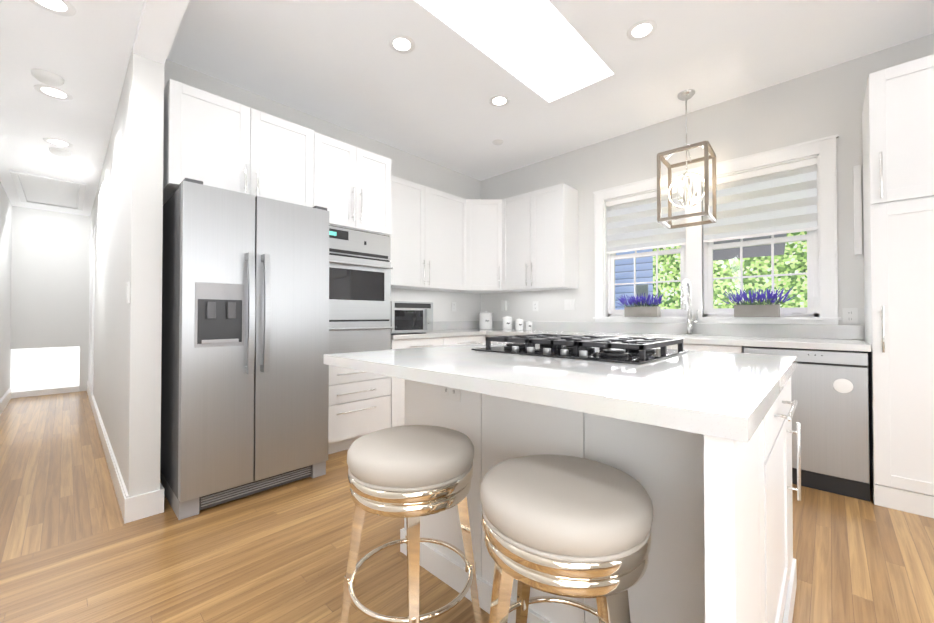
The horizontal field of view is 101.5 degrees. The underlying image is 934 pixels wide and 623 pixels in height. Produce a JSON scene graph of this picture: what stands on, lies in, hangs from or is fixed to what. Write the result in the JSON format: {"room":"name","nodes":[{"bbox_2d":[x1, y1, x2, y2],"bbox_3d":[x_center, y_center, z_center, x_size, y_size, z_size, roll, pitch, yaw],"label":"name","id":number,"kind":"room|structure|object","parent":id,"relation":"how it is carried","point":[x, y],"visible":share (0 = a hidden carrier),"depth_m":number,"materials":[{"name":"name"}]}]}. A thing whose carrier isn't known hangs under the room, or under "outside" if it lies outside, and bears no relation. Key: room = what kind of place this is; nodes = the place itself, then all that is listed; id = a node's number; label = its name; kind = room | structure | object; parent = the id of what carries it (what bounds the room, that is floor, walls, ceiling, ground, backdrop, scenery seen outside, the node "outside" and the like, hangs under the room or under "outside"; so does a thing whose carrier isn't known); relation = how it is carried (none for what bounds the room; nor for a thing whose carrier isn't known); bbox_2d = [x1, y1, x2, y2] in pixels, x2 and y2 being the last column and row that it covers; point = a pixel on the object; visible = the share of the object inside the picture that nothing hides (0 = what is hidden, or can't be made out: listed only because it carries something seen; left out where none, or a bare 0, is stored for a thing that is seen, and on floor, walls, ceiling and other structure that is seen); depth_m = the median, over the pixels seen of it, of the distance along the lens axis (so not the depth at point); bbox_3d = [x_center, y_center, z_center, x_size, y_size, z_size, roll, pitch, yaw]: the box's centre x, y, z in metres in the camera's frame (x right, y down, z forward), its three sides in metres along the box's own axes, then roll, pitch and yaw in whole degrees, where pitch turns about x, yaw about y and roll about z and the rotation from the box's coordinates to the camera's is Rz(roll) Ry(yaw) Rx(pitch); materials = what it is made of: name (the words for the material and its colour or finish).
{"room":"kitchen","nodes":[
{"label":"kitchen","id":0,"kind":"room"},
{"bbox_2d":[0,182,11,399],"bbox_3d":[-2.706,-0.430,1.806,11.130,3.050,0.130,-1,-1,44],"label":"wall","id":1,"kind":"structure","parent":0,"point":[5,274],"depth_m":4.53,"materials":[{"name":"paint"}]},
{"bbox_2d":[0,388,11,414],"bbox_3d":[-2.341,1.023,1.542,10.000,0.137,0.016,-1,-1,44],"label":"baseboard","id":2,"kind":"structure","parent":1,"relation":"attached to","point":[6,398],"depth_m":4.50,"materials":[{"name":"paint"}]},
{"bbox_2d":[11,346,79,390],"bbox_3d":[-5.875,0.788,5.309,0.010,0.800,0.800,-1,-1,44],"label":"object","id":3,"kind":"structure","parent":0,"point":[35,368],"depth_m":5.30,"materials":[{"name":"white"}]},
{"bbox_2d":[10,206,89,397],"bbox_3d":[-5.758,-0.387,5.301,0.150,3.050,0.730,-1,-1,44],"label":"wall","id":4,"kind":"structure","parent":0,"point":[50,268],"depth_m":5.25,"materials":[{"name":"paint"}]},
{"bbox_2d":[0,0,143,215],"bbox_3d":[-2.095,-1.465,1.831,10.000,0.080,0.730,-1,-1,44],"label":"ceiling","id":5,"kind":"structure","parent":0,"point":[84,52],"depth_m":2.40,"materials":[{"name":"paint"}]},
{"bbox_2d":[31,68,63,85],"bbox_3d":[-2.520,-1.401,2.297,0.136,0.034,0.136,-1,-1,44],"label":"smoke detector","id":6,"kind":"object","parent":5,"relation":"attached to","point":[47,77],"visible":1,"depth_m":2.27,"materials":[{"name":"white plastic"}]},
{"bbox_2d":[9,170,86,210],"bbox_3d":[-4.863,-1.384,4.469,1.450,0.018,0.540,-1,-1,44],"label":"ceiling hatch","id":7,"kind":"object","parent":5,"relation":"attached to","point":[49,191],"visible":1,"depth_m":4.37,"materials":[{"name":"paint"}]},
{"bbox_2d":[29,0,75,15],"bbox_3d":[-1.919,-1.423,1.753,0.176,0.004,0.176,-1,-1,44],"label":"recessed light","id":8,"kind":"object","parent":5,"relation":"in","point":[64,8],"visible":1,"depth_m":1.78,"materials":[{"name":"paint"}]},
{"bbox_2d":[33,84,72,100],"bbox_3d":[-2.673,-1.415,2.470,0.176,0.004,0.176,-1,-1,44],"label":"recessed light","id":9,"kind":"object","parent":5,"relation":"in","point":[50,91],"visible":1,"depth_m":2.47,"materials":[{"name":"paint"}]},
{"bbox_2d":[43,138,72,146],"bbox_3d":[-3.405,-1.406,3.180,0.176,0.004,0.176,-1,-1,44],"label":"recessed light","id":10,"kind":"object","parent":5,"relation":"in","point":[57,142],"visible":1,"depth_m":3.18,"materials":[{"name":"paint"}]},
{"bbox_2d":[49,147,70,156],"bbox_3d":[-3.558,-1.389,3.338,0.136,0.034,0.136,-1,-1,44],"label":"smoke detector","id":11,"kind":"object","parent":5,"relation":"attached to","point":[59,152],"visible":1,"depth_m":3.31,"materials":[{"name":"white plastic"}]},
{"bbox_2d":[90,47,163,496],"bbox_3d":[-3.574,-0.406,3.818,5.100,3.050,0.130,-1,-1,44],"label":"wall","id":12,"kind":"structure","parent":0,"point":[126,218],"depth_m":2.09,"materials":[{"name":"paint"}]},
{"bbox_2d":[88,226,94,395],"bbox_3d":[-4.794,0.057,4.872,0.970,2.150,0.015,-1,-1,44],"label":"door frame","id":13,"kind":"structure","parent":12,"relation":"attached to","point":[91,314],"depth_m":4.84,"materials":[{"name":"paint"}]},
{"bbox_2d":[87,381,131,523],"bbox_3d":[-3.618,1.050,3.742,5.116,0.137,0.016,-1,-1,44],"label":"baseboard","id":14,"kind":"structure","parent":12,"relation":"attached to","point":[125,502],"depth_m":2.47,"materials":[{"name":"paint"}]},
{"bbox_2d":[126,282,129,302],"bbox_3d":[-1.832,-0.102,2.061,0.075,0.115,0.008,-1,-1,44],"label":"light switch","id":15,"kind":"object","parent":12,"relation":"attached to","point":[128,292],"visible":1,"depth_m":2.04,"materials":[{"name":"white plastic"}]},
{"bbox_2d":[147,482,163,513],"bbox_3d":[-1.923,1.039,2.331,0.716,0.125,0.016,-1,-1,44],"label":"baseboard","id":16,"kind":"structure","parent":12,"relation":"attached to","point":[157,496],"depth_m":2.07,"materials":[{"name":"paint"}]},
{"bbox_2d":[133,0,188,63],"bbox_3d":[0.050,-1.682,0.388,4.900,0.580,0.130,-1,-1,44],"label":"header beam","id":17,"kind":"structure","parent":0,"point":[158,25],"depth_m":1.85,"materials":[{"name":"paint"}]},
{"bbox_2d":[164,59,480,321],"bbox_3d":[-1.050,-0.405,3.881,0.130,3.050,3.440,-1,-1,44],"label":"wall","id":18,"kind":"structure","parent":0,"point":[413,168],"depth_m":4.12,"materials":[{"name":"paint"}]},
{"bbox_2d":[163,79,313,206],"bbox_3d":[-1.627,-1.024,2.687,0.684,0.600,0.843,-1,-1,44],"label":"upper cabinet","id":19,"kind":"object","parent":18,"relation":"attached to","point":[212,140],"visible":0.77,"depth_m":2.41,"materials":[{"name":"white wood"}]},
{"bbox_2d":[390,175,433,290],"bbox_3d":[-0.735,-0.780,3.857,0.360,1.060,0.686,-1,-1,44],"label":"upper cabinet","id":20,"kind":"object","parent":18,"relation":"attached to","point":[412,204],"depth_m":3.85,"materials":[{"name":"white wood"}]},
{"bbox_2d":[434,189,465,291],"bbox_3d":[-0.331,-0.775,4.282,0.360,1.060,0.725,-1,-1,44],"label":"upper cabinet","id":21,"kind":"object","parent":18,"relation":"attached to","point":[448,242],"depth_m":4.23,"materials":[{"name":"white wood"}]},
{"bbox_2d":[454,199,521,293],"bbox_3d":[0.194,-0.771,4.612,0.666,1.060,0.667,-1,-1,44],"label":"upper cabinet","id":22,"kind":"object","parent":18,"relation":"attached to","point":[483,216],"depth_m":4.43,"materials":[{"name":"white wood"}]},
{"bbox_2d":[0,391,933,622],"bbox_3d":[-1.191,1.145,3.403,10.900,0.060,4.300,-1,-1,44],"label":"floor","id":23,"kind":"structure","parent":0,"point":[278,554],"depth_m":1.73,"materials":[{"name":"brown wood"}]},
{"bbox_2d":[160,178,328,519],"bbox_3d":[-1.493,0.202,2.552,0.950,1.805,0.807,-1,-1,44],"label":"fridge","id":24,"kind":"object","parent":23,"relation":"on","point":[244,351],"visible":1,"depth_m":2.21,"materials":[{"name":"metal"}]},
{"bbox_2d":[313,132,392,454],"bbox_3d":[-1.090,-0.103,3.232,0.696,2.430,0.684,-1,-1,44],"label":"tall cabinet","id":25,"kind":"object","parent":23,"relation":"on","point":[352,189],"visible":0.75,"depth_m":3.04,"materials":[{"name":"white wood"}]},
{"bbox_2d":[340,425,481,622],"bbox_3d":[-0.173,0.742,1.198,0.392,0.691,0.392,-1,-1,44],"label":"stool","id":26,"kind":"object","parent":23,"relation":"on","point":[411,474],"visible":1,"depth_m":1.07,"materials":[{"name":"beige leather"}]},
{"bbox_2d":[390,337,449,426],"bbox_3d":[-0.645,0.684,3.740,0.627,0.868,0.666,-1,-1,44],"label":"base cabinet","id":27,"kind":"object","parent":23,"relation":"on","point":[397,394],"depth_m":3.36,"materials":[{"name":"white wood"}]},
{"bbox_2d":[391,321,486,339],"bbox_3d":[-0.453,0.181,3.932,0.649,0.140,1.200,-1,-1,44],"label":"countertop","id":28,"kind":"structure","parent":27,"relation":"on","point":[440,328],"depth_m":4.08,"materials":[{"name":"stone"}]},
{"bbox_2d":[390,301,432,333],"bbox_3d":[-0.629,0.058,3.640,0.425,0.295,0.490,-1,-1,44],"label":"microwave","id":29,"kind":"object","parent":28,"relation":"on","point":[411,317],"visible":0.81,"depth_m":3.49,"materials":[{"name":"metal"}]},
{"bbox_2d":[450,335,485,344],"bbox_3d":[-0.269,0.689,4.136,0.627,0.868,0.663,-1,-1,44],"label":"base cabinet","id":30,"kind":"object","parent":23,"relation":"on","point":[455,340],"depth_m":3.96,"materials":[{"name":"white wood"}]},
{"bbox_2d":[487,321,870,351],"bbox_3d":[1.234,0.278,3.613,3.533,0.342,0.663,-1,-1,44],"label":"countertop","id":31,"kind":"structure","parent":30,"relation":"on","point":[836,337],"depth_m":3.04,"materials":[{"name":"stone"}]},
{"bbox_2d":[479,311,492,328],"bbox_3d":[0.238,0.108,4.809,0.175,0.225,0.175,-1,-1,44],"label":"canister","id":32,"kind":"object","parent":31,"relation":"on","point":[485,319],"visible":1,"depth_m":4.74,"materials":[{"name":"white ceramic"}]},
{"bbox_2d":[502,316,511,329],"bbox_3d":[0.484,0.135,4.603,0.124,0.165,0.124,-1,-1,44],"label":"canister","id":33,"kind":"object","parent":31,"relation":"on","point":[506,322],"visible":0.98,"depth_m":4.55,"materials":[{"name":"white ceramic"}]},
{"bbox_2d":[515,318,522,329],"bbox_3d":[0.614,0.149,4.493,0.103,0.135,0.103,-1,-1,44],"label":"canister","id":34,"kind":"object","parent":31,"relation":"on","point":[518,323],"visible":1,"depth_m":4.45,"materials":[{"name":"white ceramic"}]},
{"bbox_2d":[525,321,532,329],"bbox_3d":[0.715,0.163,4.403,0.082,0.105,0.082,-1,-1,44],"label":"canister","id":35,"kind":"object","parent":31,"relation":"on","point":[529,325],"visible":1,"depth_m":4.37,"materials":[{"name":"white ceramic"}]},
{"bbox_2d":[675,279,706,334],"bbox_3d":[1.870,-0.038,3.247,0.240,0.478,0.238,-1,-1,44],"label":"faucet","id":36,"kind":"object","parent":31,"relation":"on","point":[690,321],"visible":1,"depth_m":3.29,"materials":[{"name":"silver metal"}]},
{"bbox_2d":[480,454,652,622],"bbox_3d":[0.227,0.739,0.907,0.429,0.691,0.429,-1,-1,44],"label":"stool","id":37,"kind":"object","parent":23,"relation":"on","point":[568,526],"visible":1,"depth_m":0.78,"materials":[{"name":"beige leather"}]},
{"bbox_2d":[337,362,800,622],"bbox_3d":[0.413,0.657,1.520,1.352,0.869,1.248,-1,-1,44],"label":"kitchen island","id":38,"kind":"object","parent":23,"relation":"on","point":[697,445],"depth_m":1.03,"materials":[{"name":"wood"}]},
{"bbox_2d":[324,342,797,445],"bbox_3d":[0.369,0.202,1.586,1.460,0.040,1.300,-1,-1,44],"label":"island countertop","id":39,"kind":"structure","parent":38,"relation":"on","point":[709,394],"depth_m":1.00,"materials":[{"name":"white stone"}]},
{"bbox_2d":[471,334,687,363],"bbox_3d":[0.506,0.153,1.760,0.770,0.060,0.600,-1,-1,44],"label":"cooktop","id":40,"kind":"object","parent":39,"relation":"in","point":[634,350],"visible":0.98,"depth_m":1.60,"materials":[{"name":"black metal"}]},
{"bbox_2d":[744,346,869,501],"bbox_3d":[2.293,0.674,2.599,0.587,0.862,0.632,-1,-1,44],"label":"dishwasher","id":41,"kind":"object","parent":23,"relation":"on","point":[829,391],"visible":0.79,"depth_m":2.30,"materials":[{"name":"metal"}]},
{"bbox_2d":[862,54,933,517],"bbox_3d":[2.799,-0.139,2.128,0.780,2.475,0.664,-1,-1,44],"label":"pantry","id":42,"kind":"object","parent":23,"relation":"on","point":[898,160],"visible":0.98,"depth_m":2.11,"materials":[{"name":"white wood"}]},
{"bbox_2d":[432,0,606,92],"bbox_3d":[0.191,-2.204,2.302,0.615,0.690,2.110,-1,-1,44],"label":"skylight","id":43,"kind":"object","parent":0,"point":[543,44],"depth_m":3.01,"materials":[{"name":"glass"}]},
{"bbox_2d":[167,0,933,180],"bbox_3d":[1.026,-1.824,1.924,5.600,0.080,3.440,-1,-1,44],"label":"ceiling","id":44,"kind":"structure","parent":0,"point":[341,63],"depth_m":2.71,"materials":[{"name":"paint"}]},
{"bbox_2d":[389,35,414,53],"bbox_3d":[-0.432,-1.774,2.538,0.176,0.004,0.176,-1,-1,44],"label":"recessed light","id":45,"kind":"object","parent":44,"relation":"in","point":[401,46],"visible":1,"depth_m":2.54,"materials":[{"name":"paint"}]},
{"bbox_2d":[492,139,503,144],"bbox_3d":[0.320,-1.753,3.961,0.120,0.012,0.120,-1,-1,44],"label":"ceiling sensor","id":46,"kind":"object","parent":44,"relation":"attached to","point":[497,142],"visible":0.96,"depth_m":3.95,"materials":[{"name":"white plastic"}]},
{"bbox_2d":[489,95,509,106],"bbox_3d":[0.272,-1.766,3.206,0.176,0.004,0.176,-1,-1,44],"label":"recessed light","id":47,"kind":"object","parent":44,"relation":"in","point":[495,101],"visible":1,"depth_m":3.21,"materials":[{"name":"paint"}]},
{"bbox_2d":[627,20,656,40],"bbox_3d":[1.105,-1.776,2.414,0.176,0.004,0.176,-1,-1,44],"label":"recessed light","id":48,"kind":"object","parent":44,"relation":"in","point":[642,30],"visible":1,"depth_m":2.41,"materials":[{"name":"paint"}]},
{"bbox_2d":[657,89,716,228],"bbox_3d":[1.781,-1.246,3.096,0.366,1.046,0.366,-1,-1,44],"label":"pendant light","id":49,"kind":"object","parent":44,"relation":"hanging from","point":[685,95],"visible":1,"depth_m":3.08,"materials":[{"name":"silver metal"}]},
{"bbox_2d":[481,33,933,339],"bbox_3d":[2.263,-0.413,3.208,5.860,3.050,0.150,-1,-1,44],"label":"wall","id":50,"kind":"structure","parent":0,"point":[823,103],"depth_m":3.19,"materials":[{"name":"paint"}]},
{"bbox_2d":[501,300,506,310],"bbox_3d":[0.465,-0.074,4.775,0.060,0.130,0.050,-1,-1,44],"label":"electrical outlet","id":51,"kind":"object","parent":50,"relation":"attached to","point":[503,305],"visible":1,"depth_m":4.76,"materials":[{"name":"white plastic"}]},
{"bbox_2d":[502,191,533,290],"bbox_3d":[0.652,-0.774,4.388,0.495,1.060,0.360,-1,-1,44],"label":"upper cabinet","id":52,"kind":"object","parent":50,"relation":"attached to","point":[517,211],"depth_m":4.28,"materials":[{"name":"white wood"}]},
{"bbox_2d":[533,301,537,310],"bbox_3d":[0.802,-0.062,4.483,0.075,0.115,0.008,-1,-1,44],"label":"electrical outlet","id":53,"kind":"object","parent":50,"relation":"attached to","point":[535,305],"visible":1,"depth_m":4.48,"materials":[{"name":"white plastic"}]},
{"bbox_2d":[534,183,578,290],"bbox_3d":[0.911,-0.777,4.141,0.460,1.060,0.360,-1,-1,44],"label":"upper cabinet","id":54,"kind":"object","parent":50,"relation":"attached to","point":[556,258],"depth_m":4.00,"materials":[{"name":"white wood"}]},
{"bbox_2d":[564,299,574,309],"bbox_3d":[1.121,-0.076,4.180,0.120,0.115,0.008,-1,-1,44],"label":"light switch","id":55,"kind":"object","parent":50,"relation":"attached to","point":[569,304],"visible":1,"depth_m":4.17,"materials":[{"name":"white plastic"}]},
{"bbox_2d":[593,134,840,324],"bbox_3d":[2.027,-0.577,3.390,1.840,1.358,0.165,-1,-1,44],"label":"window","id":56,"kind":"structure","parent":50,"relation":"in","point":[696,263],"depth_m":3.18,"materials":[{"name":"paint"}]},
{"bbox_2d":[616,293,663,316],"bbox_3d":[1.642,-0.062,3.604,0.432,0.225,0.171,-1,-1,44],"label":"planter","id":57,"kind":"object","parent":56,"relation":"on","point":[653,310],"visible":1,"depth_m":3.56,"materials":[{"name":"grey wood"}]},
{"bbox_2d":[615,233,806,308],"bbox_3d":[2.067,-0.551,3.432,1.474,1.048,0.030,-1,-1,44],"label":"window panel","id":58,"kind":"object","parent":56,"relation":"attached to","point":[718,273],"visible":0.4,"depth_m":3.25,"materials":[{"name":"clear glass"}]},
{"bbox_2d":[722,287,793,316],"bbox_3d":[2.271,-0.070,2.987,0.454,0.225,0.143,-1,-1,44],"label":"planter","id":59,"kind":"object","parent":56,"relation":"on","point":[767,309],"visible":1,"depth_m":2.96,"materials":[{"name":"grey wood"}]},
{"bbox_2d":[843,308,857,323],"bbox_3d":[2.694,0.031,2.683,0.075,0.110,0.008,-1,-1,44],"label":"electrical outlet","id":60,"kind":"object","parent":50,"relation":"attached to","point":[850,315],"visible":1,"depth_m":2.68,"materials":[{"name":"white plastic"}]},
{"bbox_2d":[853,165,861,254],"bbox_3d":[2.717,-0.705,2.654,0.037,0.620,0.029,-1,-1,44],"label":"trim","id":61,"kind":"structure","parent":50,"relation":"attached to","point":[857,212],"depth_m":2.64,"materials":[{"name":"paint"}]},
{"label":"outside","id":62,"kind":"structure","parent":0,"visible":0},
{"bbox_2d":[653,231,806,308],"bbox_3d":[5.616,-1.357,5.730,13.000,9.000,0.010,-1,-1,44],"label":"foliage","id":63,"kind":"object","parent":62,"point":[729,264],"depth_m":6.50,"materials":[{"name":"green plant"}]},
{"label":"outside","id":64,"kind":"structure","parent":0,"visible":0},
{"bbox_2d":[615,249,652,309],"bbox_3d":[1.865,-0.848,6.524,2.460,6.000,0.040,-1,-1,44],"label":"siding","id":65,"kind":"object","parent":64,"point":[646,278],"depth_m":5.87,"materials":[{"name":"paint"}]},
{"bbox_2d":[713,234,786,260],"bbox_3d":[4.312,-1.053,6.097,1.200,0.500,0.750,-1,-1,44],"label":"roof","id":66,"kind":"structure","parent":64,"point":[729,251],"depth_m":5.84,"materials":[{"name":"grey"}]}
]}

